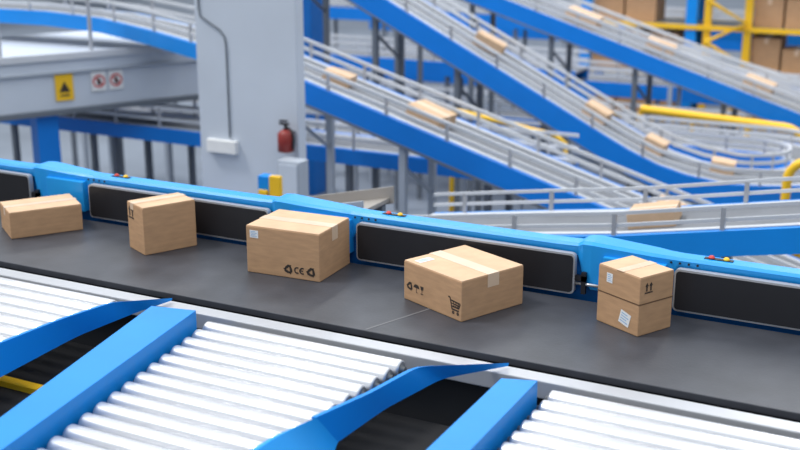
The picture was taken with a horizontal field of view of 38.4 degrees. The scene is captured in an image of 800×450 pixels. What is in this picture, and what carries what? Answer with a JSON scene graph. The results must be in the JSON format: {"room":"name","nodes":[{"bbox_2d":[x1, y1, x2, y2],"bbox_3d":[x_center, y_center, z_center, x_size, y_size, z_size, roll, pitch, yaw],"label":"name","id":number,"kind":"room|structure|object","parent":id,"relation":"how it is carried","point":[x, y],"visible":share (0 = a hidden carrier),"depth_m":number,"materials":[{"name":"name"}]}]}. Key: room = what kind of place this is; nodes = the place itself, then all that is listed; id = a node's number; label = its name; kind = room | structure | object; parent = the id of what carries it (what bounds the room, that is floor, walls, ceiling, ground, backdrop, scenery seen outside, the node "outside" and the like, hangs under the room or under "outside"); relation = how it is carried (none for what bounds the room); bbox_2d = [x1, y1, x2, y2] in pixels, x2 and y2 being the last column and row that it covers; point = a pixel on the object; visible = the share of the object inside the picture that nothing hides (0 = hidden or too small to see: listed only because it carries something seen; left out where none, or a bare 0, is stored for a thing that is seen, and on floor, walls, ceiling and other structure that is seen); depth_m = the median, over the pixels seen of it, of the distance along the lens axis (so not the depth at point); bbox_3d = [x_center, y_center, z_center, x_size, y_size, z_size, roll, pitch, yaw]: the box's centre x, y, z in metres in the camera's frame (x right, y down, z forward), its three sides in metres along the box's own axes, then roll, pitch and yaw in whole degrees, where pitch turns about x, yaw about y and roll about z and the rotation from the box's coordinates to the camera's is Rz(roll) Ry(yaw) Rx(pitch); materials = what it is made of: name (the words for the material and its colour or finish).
{"room":"distribution center","nodes":[
{"label":"distribution center","id":0,"kind":"room"},
{"bbox_2d":[19,0,62,3],"bbox_3d":[-30.103,-9.799,39.105,0.300,9.000,52.300,8,18,26],"label":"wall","id":1,"kind":"structure","parent":0,"point":[51,1],"depth_m":61.47,"materials":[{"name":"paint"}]},
{"bbox_2d":[0,8,792,255],"bbox_3d":[-1.106,-1.243,25.963,65.000,0.100,52.000,8,18,26],"label":"floor","id":2,"kind":"structure","parent":0,"point":[134,156],"depth_m":27.47,"materials":[{"name":"paint"}]},
{"bbox_2d":[0,277,171,416],"bbox_3d":[-2.724,2.348,6.111,2.200,4.080,2.400,8,18,26],"label":"conveyor","id":3,"kind":"object","parent":2,"relation":"on","point":[38,323],"visible":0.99,"depth_m":5.88,"materials":[{"name":"metal"}]},
{"bbox_2d":[0,31,198,163],"bbox_3d":[-5.753,-0.661,16.791,7.701,3.900,2.650,-11,20,-34],"label":"raised platform","id":4,"kind":"object","parent":2,"relation":"on","point":[152,75],"visible":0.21,"depth_m":15.96,"materials":[{"name":"paint"}]},
{"bbox_2d":[0,0,92,57],"bbox_3d":[-6.181,-2.560,14.444,4.800,1.127,0.064,-11,20,-34],"label":"railing","id":5,"kind":"object","parent":4,"relation":"on","point":[88,11],"visible":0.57,"depth_m":15.78,"materials":[{"name":"silver metal"}]},
{"bbox_2d":[54,73,73,100],"bbox_3d":[-4.570,-1.874,15.662,0.250,0.360,0.014,-11,20,-34],"label":"warning sign","id":6,"kind":"object","parent":4,"relation":"attached to","point":[64,88],"visible":1,"depth_m":15.66,"materials":[{"name":"yellow paint"}]},
{"bbox_2d":[0,0,196,58],"bbox_3d":[-4.950,-3.007,16.801,7.806,0.801,1.215,9,19,30],"label":"conveyor","id":7,"kind":"object","parent":4,"relation":"on","point":[178,37],"visible":0.5,"depth_m":16.20,"materials":[{"name":"metal"}]},
{"bbox_2d":[91,71,106,91],"bbox_3d":[-4.170,-1.992,15.923,0.210,0.270,0.018,-11,20,-34],"label":"warning sign","id":8,"kind":"object","parent":4,"relation":"attached to","point":[98,78],"visible":1,"depth_m":15.92,"materials":[{"name":"white plastic"}]},
{"bbox_2d":[108,69,123,89],"bbox_3d":[-3.967,-2.032,16.062,0.210,0.270,0.018,-11,20,-34],"label":"warning sign","id":9,"kind":"object","parent":4,"relation":"attached to","point":[115,77],"visible":1,"depth_m":16.06,"materials":[{"name":"white plastic"}]},
{"bbox_2d":[70,103,173,181],"bbox_3d":[-5.106,-2.133,23.508,4.800,2.980,0.800,8,18,26],"label":"conveyor","id":10,"kind":"object","parent":2,"relation":"on","point":[73,134],"visible":0.02,"depth_m":24.16,"materials":[{"name":"metal"}]},
{"bbox_2d":[89,103,199,185],"bbox_3d":[-4.165,-0.670,19.104,2.900,2.627,0.800,8,18,26],"label":"conveyor","id":11,"kind":"object","parent":2,"relation":"on","point":[93,138],"visible":0.02,"depth_m":18.97,"materials":[{"name":"metal"}]},
{"bbox_2d":[194,0,305,193],"bbox_3d":[-1.665,-1.393,12.859,1.530,7.500,0.360,8,18,26],"label":"support column","id":12,"kind":"structure","parent":2,"relation":"on","point":[250,53],"depth_m":12.74,"materials":[{"name":"paint"}]},
{"bbox_2d":[277,120,295,152],"bbox_3d":[-1.223,-0.969,12.530,0.211,0.350,0.209,8,18,26],"label":"fire extinguisher","id":13,"kind":"object","parent":12,"relation":"attached to","point":[286,137],"visible":1,"depth_m":12.47,"materials":[{"name":"red paint"}]},
{"bbox_2d":[0,306,508,449],"bbox_3d":[-0.860,2.629,5.199,1.831,4.050,2.400,8,18,26],"label":"conveyor","id":14,"kind":"object","parent":2,"relation":"on","point":[161,381],"visible":1,"depth_m":5.01,"materials":[{"name":"metal"}]},
{"bbox_2d":[258,173,282,196],"bbox_3d":[-1.245,1.127,11.589,0.270,3.370,0.160,8,18,26],"label":"post","id":15,"kind":"object","parent":2,"relation":"on","point":[268,184],"visible":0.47,"depth_m":11.09,"materials":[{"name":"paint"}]},
{"bbox_2d":[0,100,578,210],"bbox_3d":[-2.153,-0.190,16.709,9.500,3.041,0.900,8,18,26],"label":"conveyor","id":16,"kind":"object","parent":2,"relation":"on","point":[352,149],"visible":0.2,"depth_m":16.32,"materials":[{"name":"metal"}]},
{"bbox_2d":[277,157,308,195],"bbox_3d":[-1.161,0.843,12.833,0.280,3.220,0.215,8,18,26],"label":"tall cabinet","id":17,"kind":"object","parent":2,"relation":"on","point":[293,171],"visible":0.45,"depth_m":12.35,"materials":[{"name":"grey paint"}]},
{"bbox_2d":[81,100,539,211],"bbox_3d":[-2.114,-1.022,20.774,9.800,2.371,0.900,8,18,26],"label":"conveyor","id":18,"kind":"object","parent":2,"relation":"on","point":[168,168],"visible":0.06,"depth_m":20.01,"materials":[{"name":"metal"}]},
{"bbox_2d":[303,0,336,195],"bbox_3d":[-1.843,-4.485,22.607,0.800,8.000,0.800,8,18,26],"label":"support column","id":19,"kind":"structure","parent":2,"relation":"on","point":[312,14],"depth_m":22.78,"materials":[{"name":"blue metal"}]},
{"bbox_2d":[308,186,393,211],"bbox_3d":[-0.569,1.580,9.097,0.930,3.890,0.490,8,18,26],"label":"chute","id":20,"kind":"object","parent":2,"relation":"on","point":[376,198],"visible":0.24,"depth_m":8.63,"materials":[{"name":"metal"}]},
{"bbox_2d":[173,34,588,139],"bbox_3d":[-1.341,-2.957,26.702,11.500,2.780,0.900,8,18,26],"label":"conveyor","id":21,"kind":"object","parent":2,"relation":"on","point":[432,65],"visible":0.2,"depth_m":25.17,"materials":[{"name":"metal"}]},
{"bbox_2d":[0,159,799,438],"bbox_3d":[-0.498,2.048,6.896,11.600,4.219,1.260,8,18,26],"label":"conveyor","id":22,"kind":"object","parent":2,"relation":"on","point":[729,352],"visible":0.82,"depth_m":5.96,"materials":[{"name":"rubber"}]},
{"bbox_2d":[0,194,82,238],"bbox_3d":[-2.316,-0.061,7.426,0.453,0.172,0.310,-9,18,-28],"label":"cardboard box","id":23,"kind":"object","parent":22,"relation":"on","point":[28,217],"visible":1,"depth_m":7.32,"materials":[{"name":"beige cardboard"}]},
{"bbox_2d":[127,192,196,254],"bbox_3d":[-1.454,-0.012,7.034,0.348,0.296,0.220,-12,20,-35],"label":"cardboard box","id":24,"kind":"object","parent":22,"relation":"on","point":[167,222],"visible":1,"depth_m":6.95,"materials":[{"name":"brown cardboard"}]},
{"bbox_2d":[246,209,349,281],"bbox_3d":[-0.585,0.112,6.636,0.473,0.280,0.377,7,18,23],"label":"cardboard box","id":25,"kind":"object","parent":22,"relation":"on","point":[284,243],"visible":1,"depth_m":6.50,"materials":[{"name":"brown cardboard"}]},
{"bbox_2d":[404,245,522,321],"bbox_3d":[0.335,0.300,6.099,0.436,0.219,0.463,-13,20,-37],"label":"cardboard box","id":26,"kind":"object","parent":22,"relation":"on","point":[462,283],"visible":1,"depth_m":5.97,"materials":[{"name":"brown cardboard"}]},
{"bbox_2d":[597,255,673,336],"bbox_3d":[1.177,0.351,5.768,0.239,0.306,0.288,-11,20,-33],"label":"cardboard box","id":27,"kind":"object","parent":22,"relation":"on","point":[635,295],"visible":1,"depth_m":5.68,"materials":[{"name":"brown cardboard"}]},
{"bbox_2d":[449,108,567,211],"bbox_3d":[1.462,-0.016,15.944,1.720,3.135,0.070,8,18,26],"label":"safety railing","id":28,"kind":"object","parent":2,"relation":"on","point":[451,179],"visible":0.17,"depth_m":15.65,"materials":[{"name":"yellow metal"}]},
{"bbox_2d":[304,37,799,268],"bbox_3d":[1.400,0.156,13.296,6.700,4.281,0.970,8,18,26],"label":"conveyor","id":29,"kind":"object","parent":2,"relation":"on","point":[494,160],"visible":0.47,"depth_m":13.16,"materials":[{"name":"metal"}]},
{"bbox_2d":[322,66,357,88],"bbox_3d":[-0.728,-1.789,13.909,0.364,0.221,0.300,5,17,16],"label":"cardboard box","id":30,"kind":"object","parent":29,"relation":"on","point":[347,75],"visible":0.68,"depth_m":13.81,"materials":[{"name":"beige cardboard"}]},
{"bbox_2d":[406,99,456,128],"bbox_3d":[0.367,-1.294,13.462,0.504,0.280,0.360,11,20,34],"label":"cardboard box","id":31,"kind":"object","parent":29,"relation":"on","point":[424,105],"visible":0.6,"depth_m":13.39,"materials":[{"name":"beige cardboard"}]},
{"bbox_2d":[656,195,686,205],"bbox_3d":[2.913,-0.154,12.443,0.345,0.277,0.300,6,17,21],"label":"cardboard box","id":32,"kind":"object","parent":29,"relation":"on","point":[682,204],"visible":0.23,"depth_m":12.44,"materials":[{"name":"beige cardboard"}]},
{"bbox_2d":[312,0,799,212],"bbox_3d":[2.496,-1.831,17.498,8.669,5.754,3.140,8,18,26],"label":"conveyor","id":33,"kind":"object","parent":2,"relation":"on","point":[687,159],"visible":0.68,"depth_m":16.37,"materials":[{"name":"metal"}]},
{"bbox_2d":[472,30,507,55],"bbox_3d":[1.317,-2.649,16.787,0.484,0.364,0.300,4,17,14],"label":"cardboard box","id":34,"kind":"object","parent":33,"relation":"on","point":[499,46],"visible":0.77,"depth_m":16.65,"materials":[{"name":"beige cardboard"}]},
{"bbox_2d":[581,99,613,124],"bbox_3d":[2.781,-1.585,16.189,0.403,0.323,0.320,8,18,26],"label":"cardboard box","id":35,"kind":"object","parent":33,"relation":"on","point":[593,105],"visible":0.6,"depth_m":16.08,"materials":[{"name":"beige cardboard"}]},
{"bbox_2d":[641,132,669,156],"bbox_3d":[3.535,-1.104,15.927,0.354,0.298,0.300,8,18,26],"label":"cardboard box","id":36,"kind":"object","parent":33,"relation":"on","point":[651,138],"visible":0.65,"depth_m":15.81,"materials":[{"name":"beige cardboard"}]},
{"bbox_2d":[709,156,736,174],"bbox_3d":[4.403,-0.795,15.673,0.341,0.218,0.320,6,17,18],"label":"cardboard box","id":37,"kind":"object","parent":33,"relation":"on","point":[726,162],"visible":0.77,"depth_m":15.55,"materials":[{"name":"beige cardboard"}]},
{"bbox_2d":[329,0,799,122],"bbox_3d":[5.404,-4.199,30.350,22.000,3.130,0.900,8,18,26],"label":"conveyor","id":38,"kind":"object","parent":2,"relation":"on","point":[348,11],"visible":0.05,"depth_m":31.09,"materials":[{"name":"metal"}]},
{"bbox_2d":[369,8,799,86],"bbox_3d":[8.116,-4.729,33.430,20.000,2.430,0.900,8,18,26],"label":"conveyor","id":39,"kind":"object","parent":2,"relation":"on","point":[531,34],"visible":0.02,"depth_m":34.77,"materials":[{"name":"metal"}]},
{"bbox_2d":[370,82,799,185],"bbox_3d":[5.275,-1.151,21.829,14.000,2.030,0.900,8,18,26],"label":"conveyor","id":40,"kind":"object","parent":2,"relation":"on","point":[508,114],"visible":0.16,"depth_m":22.58,"materials":[{"name":"metal"}]},
{"bbox_2d":[379,48,799,154],"bbox_3d":[6.333,-2.178,24.827,15.000,2.330,0.900,8,18,26],"label":"conveyor","id":41,"kind":"object","parent":2,"relation":"on","point":[617,85],"visible":0.12,"depth_m":25.01,"materials":[{"name":"metal"}]},
{"bbox_2d":[394,0,799,210],"bbox_3d":[4.775,-2.296,19.909,11.500,5.300,1.170,8,18,26],"label":"conveyor","id":42,"kind":"object","parent":2,"relation":"on","point":[691,73],"visible":0.7,"depth_m":19.74,"materials":[{"name":"metal"}]},
{"bbox_2d":[564,6,604,29],"bbox_3d":[3.262,-3.673,20.356,0.633,0.371,0.400,8,18,26],"label":"cardboard box","id":43,"kind":"object","parent":42,"relation":"on","point":[576,8],"visible":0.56,"depth_m":20.25,"materials":[{"name":"beige cardboard"}]},
{"bbox_2d":[645,36,677,55],"bbox_3d":[4.510,-3.075,19.871,0.538,0.341,0.400,5,17,16],"label":"cardboard box","id":44,"kind":"object","parent":42,"relation":"on","point":[672,45],"visible":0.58,"depth_m":19.71,"materials":[{"name":"beige cardboard"}]},
{"bbox_2d":[742,73,777,97],"bbox_3d":[6.022,-2.346,19.271,0.538,0.341,0.400,8,18,26],"label":"cardboard box","id":45,"kind":"object","parent":42,"relation":"on","point":[750,75],"visible":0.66,"depth_m":19.16,"materials":[{"name":"beige cardboard"}]},
{"bbox_2d":[413,176,799,259],"bbox_3d":[2.648,1.377,8.874,5.700,4.404,0.900,8,18,26],"label":"conveyor","id":46,"kind":"object","parent":2,"relation":"on","point":[745,228],"visible":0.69,"depth_m":8.62,"materials":[{"name":"metal"}]},
{"bbox_2d":[626,200,681,229],"bbox_3d":[1.950,-0.080,8.820,0.377,0.185,0.340,6,17,20],"label":"cardboard box","id":47,"kind":"object","parent":46,"relation":"on","point":[667,216],"visible":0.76,"depth_m":8.71,"materials":[{"name":"beige cardboard"}]},
{"bbox_2d":[426,378,799,449],"bbox_3d":[1.050,2.941,4.249,2.340,3.980,2.160,8,18,26],"label":"conveyor","id":48,"kind":"object","parent":2,"relation":"on","point":[508,416],"visible":1,"depth_m":4.65,"materials":[{"name":"metal"}]},
{"bbox_2d":[575,0,799,152],"bbox_3d":[8.415,-4.380,25.111,8.940,6.400,1.425,8,18,26],"label":"rack","id":49,"kind":"object","parent":2,"relation":"on","point":[698,24],"visible":0.36,"depth_m":25.41,"materials":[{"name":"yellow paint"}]},
{"bbox_2d":[590,95,616,109],"bbox_3d":[4.931,-3.098,27.354,0.600,0.623,0.848,8,18,26],"label":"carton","id":50,"kind":"object","parent":49,"relation":"on","point":[596,96],"visible":0.02,"depth_m":26.99,"materials":[{"name":"cardboard"}]},
{"bbox_2d":[591,53,617,66],"bbox_3d":[4.931,-4.106,27.061,0.600,0.623,0.848,8,18,26],"label":"carton","id":51,"kind":"object","parent":49,"relation":"on","point":[594,56],"visible":0.26,"depth_m":26.78,"materials":[{"name":"cardboard"}]},
{"bbox_2d":[594,0,625,19],"bbox_3d":[4.976,-5.190,26.723,0.700,0.753,0.848,8,18,26],"label":"carton","id":52,"kind":"object","parent":49,"relation":"on","point":[617,6],"visible":0.48,"depth_m":26.36,"materials":[{"name":"cardboard"}]},
{"bbox_2d":[616,75,646,111],"bbox_3d":[5.554,-3.071,27.030,0.700,0.753,0.848,8,18,26],"label":"carton","id":53,"kind":"object","parent":49,"relation":"on","point":[619,99],"visible":0.12,"depth_m":26.75,"materials":[{"name":"cardboard"}]},
{"bbox_2d":[618,27,659,67],"bbox_3d":[5.554,-4.128,26.723,0.700,0.853,0.848,8,18,26],"label":"carton","id":54,"kind":"object","parent":49,"relation":"on","point":[640,28],"visible":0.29,"depth_m":26.32,"materials":[{"name":"cardboard"}]},
{"bbox_2d":[625,0,665,21],"bbox_3d":[5.644,-5.032,26.413,0.700,0.623,0.848,8,18,26],"label":"carton","id":55,"kind":"object","parent":49,"relation":"on","point":[638,10],"visible":0.97,"depth_m":26.09,"materials":[{"name":"cardboard"}]},
{"bbox_2d":[651,77,675,106],"bbox_3d":[6.178,-3.031,26.710,0.600,0.853,0.848,8,18,26],"label":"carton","id":56,"kind":"object","parent":49,"relation":"on","point":[662,103],"visible":0.02,"depth_m":26.38,"materials":[{"name":"cardboard"}]},
{"bbox_2d":[652,28,684,43],"bbox_3d":[6.178,-4.039,26.417,0.600,0.853,0.848,8,18,26],"label":"carton","id":57,"kind":"object","parent":49,"relation":"on","point":[677,32],"visible":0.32,"depth_m":26.05,"materials":[{"name":"cardboard"}]},
{"bbox_2d":[750,33,786,71],"bbox_3d":[8.154,-3.757,25.445,0.600,0.853,0.848,8,18,26],"label":"carton","id":58,"kind":"object","parent":49,"relation":"on","point":[766,52],"visible":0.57,"depth_m":25.07,"materials":[{"name":"cardboard"}]},
{"bbox_2d":[754,0,786,27],"bbox_3d":[8.154,-4.674,25.179,0.600,0.623,0.848,8,18,26],"label":"carton","id":59,"kind":"object","parent":49,"relation":"on","point":[768,13],"visible":0.78,"depth_m":24.82,"materials":[{"name":"cardboard"}]},
{"bbox_2d":[781,45,799,78],"bbox_3d":[8.733,-3.564,25.193,0.600,0.623,0.848,8,18,26],"label":"carton","id":60,"kind":"object","parent":49,"relation":"on","point":[790,63],"visible":0.75,"depth_m":24.87,"materials":[{"name":"cardboard"}]},
{"bbox_2d":[785,0,799,28],"bbox_3d":[8.777,-4.585,24.873,0.700,0.623,0.848,8,18,26],"label":"carton","id":61,"kind":"object","parent":49,"relation":"on","point":[792,20],"visible":1,"depth_m":24.60,"materials":[{"name":"cardboard"}]},
{"bbox_2d":[637,105,799,258],"bbox_3d":[5.215,-0.582,18.868,2.810,2.590,0.140,8,18,26],"label":"safety railing","id":62,"kind":"object","parent":2,"relation":"on","point":[644,109],"visible":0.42,"depth_m":18.59,"materials":[{"name":"yellow metal"}]},
{"bbox_2d":[663,38,799,132],"bbox_3d":[7.917,-1.791,21.990,6.600,3.170,0.900,8,18,26],"label":"conveyor","id":63,"kind":"object","parent":2,"relation":"on","point":[670,86],"visible":0.12,"depth_m":22.64,"materials":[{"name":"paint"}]},
{"bbox_2d":[780,159,799,199],"bbox_3d":[5.282,0.664,13.638,1.650,3.115,0.110,8,18,26],"label":"safety railing","id":64,"kind":"object","parent":2,"relation":"on","point":[794,166],"visible":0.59,"depth_m":13.61,"materials":[{"name":"yellow metal"}]},
{"bbox_2d":[66,0,754,23],"bbox_3d":[10.807,-12.107,47.048,65.000,9.000,0.300,8,18,26],"label":"wall","id":65,"kind":"structure","parent":0,"point":[727,4],"depth_m":54.84,"materials":[{"name":"paint"}]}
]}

